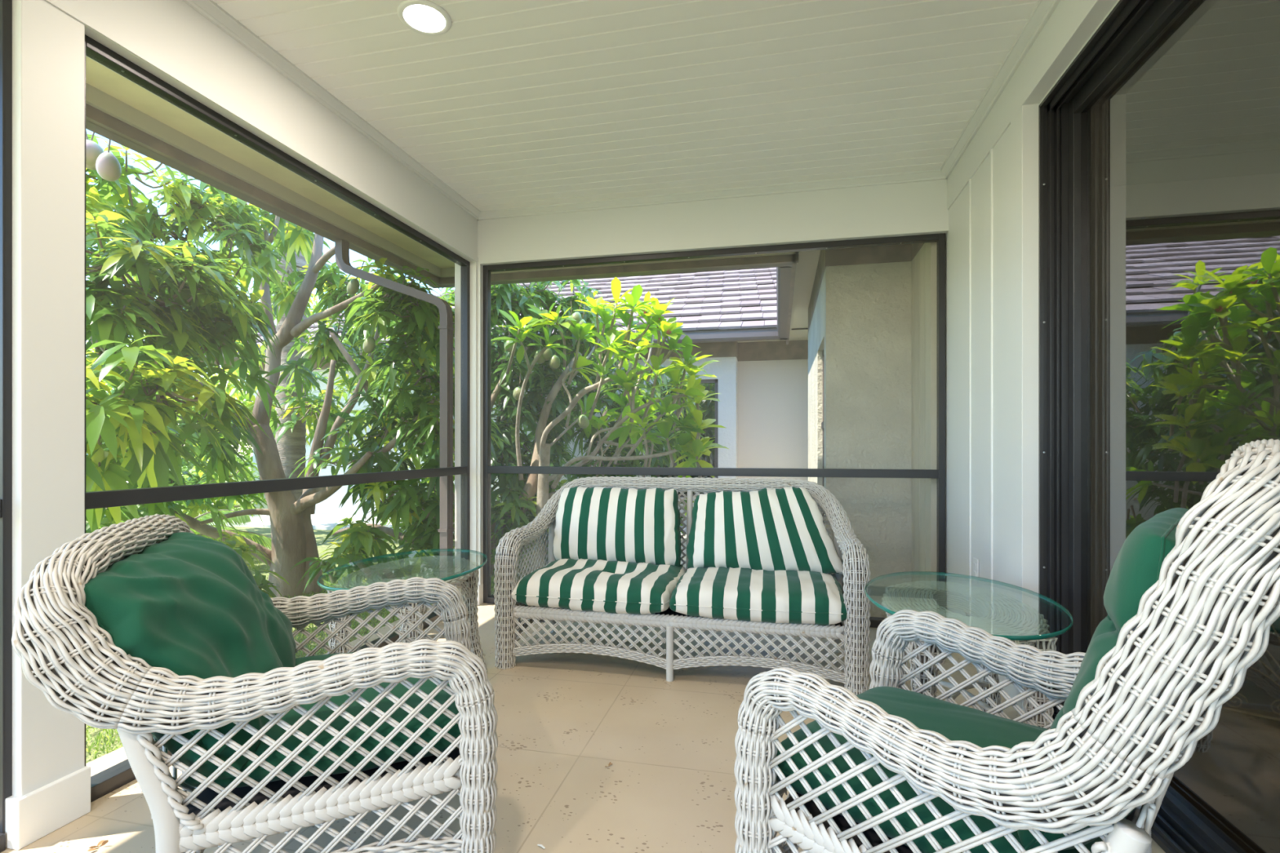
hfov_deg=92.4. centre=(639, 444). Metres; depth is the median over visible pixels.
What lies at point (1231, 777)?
sliding glass door
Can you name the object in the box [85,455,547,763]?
ground
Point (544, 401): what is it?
tree
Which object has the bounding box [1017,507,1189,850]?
cushion
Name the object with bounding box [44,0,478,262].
trim
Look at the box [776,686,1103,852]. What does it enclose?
seat cushion
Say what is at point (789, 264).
rain gutter
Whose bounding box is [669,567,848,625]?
seat cushion
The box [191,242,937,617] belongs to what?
house wing
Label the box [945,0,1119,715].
wall
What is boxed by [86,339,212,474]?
tree
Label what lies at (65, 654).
wicker armchair
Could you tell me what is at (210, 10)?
trim
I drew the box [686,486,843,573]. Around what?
cushion
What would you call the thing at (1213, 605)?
wicker armchair
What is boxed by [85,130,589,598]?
tree
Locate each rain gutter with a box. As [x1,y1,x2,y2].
[85,120,438,285]
[428,262,791,288]
[776,266,791,340]
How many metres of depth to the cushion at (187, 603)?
1.33 m
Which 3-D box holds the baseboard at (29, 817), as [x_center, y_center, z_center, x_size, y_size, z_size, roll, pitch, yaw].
[-1.721,1.014,1.738,0.176,0.133,0.178,0,0,13]
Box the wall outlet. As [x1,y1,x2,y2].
[973,556,978,583]
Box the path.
[680,534,686,569]
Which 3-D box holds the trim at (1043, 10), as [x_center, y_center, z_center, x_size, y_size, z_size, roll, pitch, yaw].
[1.104,-1.542,0.730,0.050,0.045,5.710,0,0,13]
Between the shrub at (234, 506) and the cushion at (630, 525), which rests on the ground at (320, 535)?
the shrub at (234, 506)
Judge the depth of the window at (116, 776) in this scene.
2.45 m
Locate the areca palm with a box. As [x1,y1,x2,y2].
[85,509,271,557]
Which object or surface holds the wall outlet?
attached to the wall at (992, 237)
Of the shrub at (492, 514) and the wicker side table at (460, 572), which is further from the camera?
the shrub at (492, 514)
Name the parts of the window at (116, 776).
rail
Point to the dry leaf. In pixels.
(102, 842)
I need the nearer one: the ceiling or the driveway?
the ceiling
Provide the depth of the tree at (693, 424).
5.59 m
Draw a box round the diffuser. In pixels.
[403,4,445,32]
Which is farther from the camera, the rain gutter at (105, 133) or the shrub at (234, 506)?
the shrub at (234, 506)
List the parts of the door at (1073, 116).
frame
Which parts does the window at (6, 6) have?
rail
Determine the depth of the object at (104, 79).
3.22 m
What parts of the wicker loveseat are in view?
leg, panel, armrest, panel, rail, leg, panel, panel, leg, braided rail, rail, post, panel, panel, leg, panel, armrest, leg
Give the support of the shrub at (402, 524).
on the ground at (320, 535)
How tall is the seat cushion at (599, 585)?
0.186 m
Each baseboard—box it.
[4,766,90,849]
[476,583,483,604]
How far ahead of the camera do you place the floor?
2.08 m
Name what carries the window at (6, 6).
in the wall at (48, 43)
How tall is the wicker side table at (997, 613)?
0.569 m
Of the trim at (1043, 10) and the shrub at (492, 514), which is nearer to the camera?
the trim at (1043, 10)
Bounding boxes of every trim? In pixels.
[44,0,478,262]
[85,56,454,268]
[85,103,798,345]
[182,0,480,219]
[476,168,945,220]
[940,0,1060,179]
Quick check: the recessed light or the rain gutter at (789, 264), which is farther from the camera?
the rain gutter at (789, 264)
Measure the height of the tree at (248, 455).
4.582 m
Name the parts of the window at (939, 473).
rail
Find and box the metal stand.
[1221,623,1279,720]
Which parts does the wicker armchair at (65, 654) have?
leg, panel, rope trim, armrest, panel, braided rail, panel, panel, armrest, rail, leg, leg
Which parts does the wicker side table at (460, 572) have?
leg, glass, leg, leg, leg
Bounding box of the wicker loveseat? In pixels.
[493,475,871,695]
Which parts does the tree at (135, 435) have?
fruit stem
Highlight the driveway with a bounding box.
[198,514,686,538]
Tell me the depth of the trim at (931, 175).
3.77 m
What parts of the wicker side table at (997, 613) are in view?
leg, leg, glass, leg, leg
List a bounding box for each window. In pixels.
[0,0,12,852]
[84,35,470,802]
[483,233,945,627]
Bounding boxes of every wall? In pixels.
[12,0,477,796]
[477,179,948,584]
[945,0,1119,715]
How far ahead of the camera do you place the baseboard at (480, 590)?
4.15 m
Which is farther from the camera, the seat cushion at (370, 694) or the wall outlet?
the wall outlet
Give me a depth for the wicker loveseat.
2.87 m
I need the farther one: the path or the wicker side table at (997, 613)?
the path
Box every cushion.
[79,532,296,779]
[182,652,460,787]
[511,558,686,613]
[552,486,681,566]
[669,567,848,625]
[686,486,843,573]
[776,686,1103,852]
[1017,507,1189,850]
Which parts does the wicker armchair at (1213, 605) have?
leg, braided rail, panel, panel, rail, braided rail, leg, panel, armrest, armrest, panel, rope trim, leg, leg, panel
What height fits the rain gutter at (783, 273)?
0.115 m
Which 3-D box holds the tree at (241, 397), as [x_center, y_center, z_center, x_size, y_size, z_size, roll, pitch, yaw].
[-9.121,-0.818,14.982,3.677,4.086,3.674,0,0,-29]
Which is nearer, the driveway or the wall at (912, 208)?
the wall at (912, 208)
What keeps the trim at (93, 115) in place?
attached to the wall at (48, 43)
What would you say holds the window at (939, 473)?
in the wall at (912, 208)
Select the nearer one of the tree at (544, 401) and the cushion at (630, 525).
the cushion at (630, 525)
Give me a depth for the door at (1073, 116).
2.33 m
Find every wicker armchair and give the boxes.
[11,514,497,852]
[733,439,1279,852]
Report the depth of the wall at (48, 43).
1.76 m
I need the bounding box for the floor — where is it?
[0,603,1165,852]
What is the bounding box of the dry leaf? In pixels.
[88,840,108,851]
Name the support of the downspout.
attached to the wall at (48, 43)
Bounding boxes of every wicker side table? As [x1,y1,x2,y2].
[317,548,488,671]
[864,571,1073,727]
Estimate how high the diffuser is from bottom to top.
0.006 m
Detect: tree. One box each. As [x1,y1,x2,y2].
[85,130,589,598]
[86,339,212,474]
[108,338,253,479]
[188,366,253,472]
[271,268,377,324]
[273,221,308,500]
[440,279,702,574]
[490,277,728,573]
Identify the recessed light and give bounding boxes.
[396,0,451,35]
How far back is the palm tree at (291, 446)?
6.18 m
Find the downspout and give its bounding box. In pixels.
[334,239,453,555]
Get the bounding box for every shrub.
[178,451,266,515]
[366,475,454,556]
[490,488,548,574]
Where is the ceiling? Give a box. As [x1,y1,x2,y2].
[211,0,1039,211]
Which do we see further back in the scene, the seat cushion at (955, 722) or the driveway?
the driveway
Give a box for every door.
[1038,0,1245,852]
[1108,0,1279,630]
[1168,630,1279,852]

